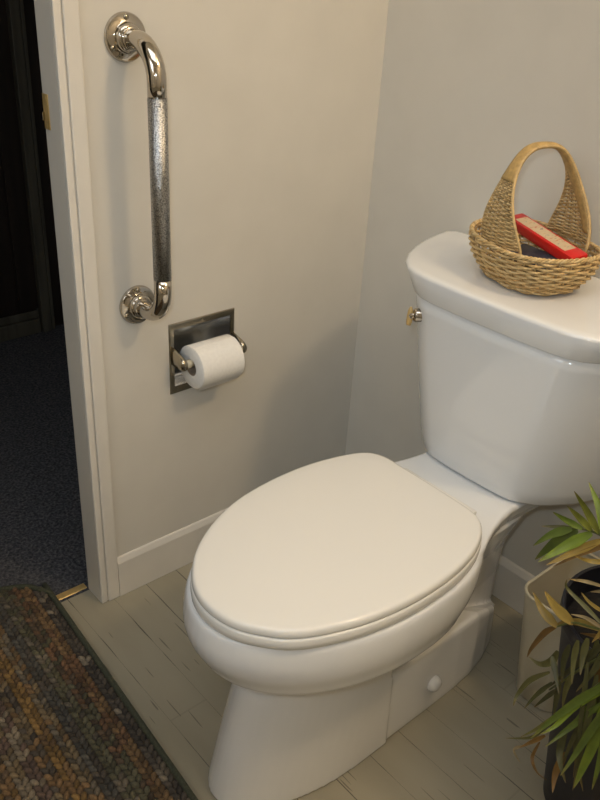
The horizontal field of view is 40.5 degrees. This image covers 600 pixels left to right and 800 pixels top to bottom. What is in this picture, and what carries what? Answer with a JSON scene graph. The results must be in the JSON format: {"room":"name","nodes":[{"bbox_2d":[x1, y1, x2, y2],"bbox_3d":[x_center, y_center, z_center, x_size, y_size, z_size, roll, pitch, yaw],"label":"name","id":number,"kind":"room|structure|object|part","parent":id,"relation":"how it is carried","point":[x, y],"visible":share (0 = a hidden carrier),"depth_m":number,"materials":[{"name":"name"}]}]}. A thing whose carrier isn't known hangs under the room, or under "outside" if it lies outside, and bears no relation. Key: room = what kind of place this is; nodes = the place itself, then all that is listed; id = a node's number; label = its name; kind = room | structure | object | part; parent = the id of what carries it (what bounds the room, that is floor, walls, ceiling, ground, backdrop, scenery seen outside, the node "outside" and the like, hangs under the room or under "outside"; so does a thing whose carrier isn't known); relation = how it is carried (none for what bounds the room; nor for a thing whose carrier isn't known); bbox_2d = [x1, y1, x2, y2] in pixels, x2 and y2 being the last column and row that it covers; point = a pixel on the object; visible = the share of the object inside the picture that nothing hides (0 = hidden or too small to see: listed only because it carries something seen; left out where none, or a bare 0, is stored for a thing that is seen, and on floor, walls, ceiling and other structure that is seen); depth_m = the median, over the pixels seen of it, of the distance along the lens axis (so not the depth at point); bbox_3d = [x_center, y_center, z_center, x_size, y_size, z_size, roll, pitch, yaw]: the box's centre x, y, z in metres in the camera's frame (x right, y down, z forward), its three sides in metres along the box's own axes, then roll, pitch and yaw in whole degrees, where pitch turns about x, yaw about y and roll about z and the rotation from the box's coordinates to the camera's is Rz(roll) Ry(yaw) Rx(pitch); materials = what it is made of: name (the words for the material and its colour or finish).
{"room":"bathroom","nodes":[
{"label":"bathroom","id":0,"kind":"room"},
{"bbox_2d":[0,0,38,325],"bbox_3d":[-1.745,-1.010,1.738,2.253,2.420,0.071,-20,37,-36],"label":"door","id":1,"kind":"structure","parent":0,"point":[18,291],"depth_m":2.71,"materials":[{"name":"brown wood"}]},
{"bbox_2d":[0,310,40,341],"bbox_3d":[-1.785,0.029,2.269,2.240,0.084,0.016,-20,37,-36],"label":"baseboard","id":2,"kind":"structure","parent":1,"relation":"attached to","point":[19,329],"depth_m":2.88,"materials":[{"name":"wood"}]},
{"bbox_2d":[5,0,54,331],"bbox_3d":[-0.858,-1.272,2.414,0.050,2.319,0.040,-20,37,-36],"label":"trim","id":3,"kind":"structure","parent":1,"relation":"attached to","point":[14,9],"depth_m":2.66,"materials":[{"name":"wood"}]},
{"bbox_2d":[23,0,63,325],"bbox_3d":[-0.806,-1.362,2.482,0.150,2.420,0.060,-20,37,-36],"label":"trim","id":4,"kind":"structure","parent":1,"relation":"in","point":[29,9],"depth_m":2.72,"materials":[{"name":"brown wood"}]},
{"bbox_2d":[34,0,388,601],"bbox_3d":[-0.764,-0.488,0.902,2.450,2.420,0.055,-20,37,-36],"label":"wall","id":5,"kind":"structure","parent":0,"point":[273,105],"depth_m":1.61,"materials":[{"name":"beige paint"}]},
{"bbox_2d":[41,93,50,129],"bbox_3d":[-0.409,-0.462,1.305,0.006,0.055,0.018,-20,37,-36],"label":"strike plate","id":6,"kind":"object","parent":5,"relation":"attached to","point":[45,114],"visible":1,"depth_m":1.31,"materials":[{"name":"gold metal"}]},
{"bbox_2d":[51,0,119,602],"bbox_3d":[-0.357,-0.478,1.272,0.042,2.090,0.008,-20,37,-36],"label":"trim","id":7,"kind":"structure","parent":5,"relation":"attached to","point":[65,13],"depth_m":1.41,"materials":[{"name":"beige paint"}]},
{"bbox_2d":[104,11,171,323],"bbox_3d":[-0.257,-0.357,1.372,0.075,0.532,0.107,-20,37,-36],"label":"grab bar","id":8,"kind":"object","parent":5,"relation":"attached to","point":[126,39],"visible":1,"depth_m":1.31,"materials":[{"name":"silver metal"}]},
{"bbox_2d":[117,508,226,595],"bbox_3d":[-0.138,0.289,1.965,0.679,0.104,0.008,-20,37,-36],"label":"baseboard","id":9,"kind":"structure","parent":5,"relation":"attached to","point":[153,560],"depth_m":1.82,"materials":[{"name":"beige paint"}]},
{"bbox_2d":[168,308,246,394],"bbox_3d":[-0.200,-0.101,1.667,0.162,0.154,0.096,-20,37,-36],"label":"toilet paper holder","id":10,"kind":"object","parent":5,"relation":"attached to","point":[187,332],"visible":0.62,"depth_m":1.68,"materials":[{"name":"silver metal"}]},
{"bbox_3d":[-0.238,-0.077,1.606,0.017,0.041,0.045,-20,37,-36],"label":"arm","id":11,"kind":"part","parent":10,"relation":"part of","materials":[{"name":"silver metal"}]},
{"bbox_2d":[180,334,244,390],"bbox_3d":[-0.178,-0.078,1.641,0.100,0.089,0.090,-20,37,-36],"label":"toilet paper roll","id":12,"kind":"object","parent":10,"relation":"hanging from","point":[218,360],"visible":0.92,"depth_m":1.61,"materials":[{"name":"paper"}]},
{"bbox_3d":[-0.129,-0.118,1.692,0.017,0.041,0.045,-20,37,-36],"label":"arm","id":13,"kind":"part","parent":10,"relation":"part of","materials":[{"name":"silver metal"}]},
{"bbox_2d":[0,324,551,799],"bbox_3d":[-0.488,0.822,1.169,2.650,0.101,3.900,-20,37,-36],"label":"floor","id":14,"kind":"structure","parent":0,"point":[458,747],"depth_m":1.65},
{"bbox_2d":[56,583,86,599],"bbox_3d":[-0.789,0.527,1.563,0.824,0.002,0.019,-20,37,-36],"label":"threshold strip","id":15,"kind":"object","parent":14,"relation":"on","point":[82,586],"visible":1,"depth_m":1.79,"materials":[{"name":"gold metal"}]},
{"bbox_2d":[0,582,197,799],"bbox_3d":[-0.498,0.677,1.308,0.587,0.012,1.167,-18,35,-34],"label":"rag rug","id":16,"kind":"object","parent":14,"relation":"on","point":[69,731],"visible":1,"depth_m":1.48,"materials":[{"name":"fabric"}]},
{"bbox_2d":[183,230,599,799],"bbox_3d":[0.169,0.225,1.408,0.825,0.786,0.584,-20,37,-36],"label":"toilet","id":17,"kind":"object","parent":14,"relation":"on","point":[339,599],"visible":1,"depth_m":1.33,"materials":[{"name":"white ceramic"}]},
{"bbox_3d":[0.046,0.238,1.305,0.492,0.022,0.363,-20,37,-36],"label":"seat","id":18,"kind":"part","parent":17,"relation":"part of","materials":[{"name":"white plastic"}]},
{"bbox_3d":[0.047,0.220,1.295,0.488,0.018,0.360,-20,37,-36],"label":"seat lid","id":19,"kind":"part","parent":17,"relation":"part of","materials":[{"name":"white plastic"}]},
{"bbox_3d":[0.134,0.390,1.486,0.772,0.419,0.376,-20,37,-36],"label":"bowl","id":20,"kind":"part","parent":17,"relation":"part of","materials":[{"name":"white ceramic"}]},
{"bbox_3d":[0.197,-0.150,1.461,0.014,0.035,0.012,-20,37,-36],"label":"lever arm","id":21,"kind":"part","parent":17,"relation":"part of","materials":[{"name":"gold metal"}]},
{"bbox_3d":[0.208,-0.153,1.463,0.029,0.025,0.025,-3,29,-11],"label":"flush lever","id":22,"kind":"part","parent":17,"relation":"part of","materials":[{"name":"silver metal"}]},
{"bbox_3d":[0.399,-0.175,1.396,0.268,0.049,0.584,-20,37,-36],"label":"tank lid","id":23,"kind":"part","parent":17,"relation":"part of","materials":[{"name":"white ceramic"}]},
{"bbox_3d":[0.384,-0.014,1.481,0.232,0.316,0.540,-20,37,-36],"label":"tank","id":24,"kind":"part","parent":17,"relation":"part of","materials":[{"name":"white ceramic"}]},
{"bbox_2d":[468,141,599,295],"bbox_3d":[0.397,-0.308,1.348,0.187,0.226,0.238,-9,31,-22],"label":"wicker basket","id":25,"kind":"object","parent":17,"relation":"on","point":[510,274],"visible":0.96,"depth_m":1.32,"materials":[{"name":"wicker"}]},
{"bbox_2d":[507,244,557,271],"bbox_3d":[0.391,-0.236,1.360,0.042,0.031,0.101,-10,31,-22],"label":"packet","id":26,"kind":"object","parent":25,"relation":"in","point":[527,250],"visible":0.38,"depth_m":1.36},
{"bbox_2d":[515,213,587,259],"bbox_3d":[0.410,-0.269,1.359,0.037,0.041,0.168,-11,32,-25],"label":"packet","id":27,"kind":"object","parent":25,"relation":"in","point":[555,245],"visible":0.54,"depth_m":1.34,"materials":[{"name":"red cardboard"}]},
{"bbox_2d":[507,483,599,799],"bbox_3d":[0.588,0.404,1.107,0.542,0.807,0.484,9,29,10],"label":"potted palm","id":28,"kind":"object","parent":14,"relation":"on","point":[572,768],"visible":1,"depth_m":1.21,"materials":[{"name":"green plant"}]},
{"bbox_2d":[516,553,599,711],"bbox_3d":[0.507,0.455,1.569,0.205,0.264,0.124,-20,37,-36],"label":"wastebasket","id":29,"kind":"object","parent":14,"relation":"on","point":[552,580],"visible":0.48,"depth_m":1.54,"materials":[{"name":"beige plastic"}]},
{"bbox_2d":[345,0,599,575],"bbox_3d":[0.540,-0.592,1.342,0.100,2.520,3.900,-20,37,-36],"label":"wall","id":30,"kind":"structure","parent":0,"point":[467,85],"depth_m":1.60,"materials":[{"name":"beige paint"}]},
{"bbox_2d":[492,555,534,614],"bbox_3d":[0.882,0.660,1.404,0.012,0.106,2.341,-20,37,-36],"label":"baseboard","id":31,"kind":"structure","parent":30,"relation":"attached to","point":[510,580],"depth_m":1.80,"materials":[{"name":"beige paint"}]},
{"bbox_2d":[543,565,599,799],"bbox_3d":[0.512,0.510,1.309,0.261,0.419,0.261,-20,37,-36],"label":"pot","id":32,"kind":"object","parent":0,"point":[569,635],"depth_m":1.27,"materials":[{"name":"black plastic"}]}
]}

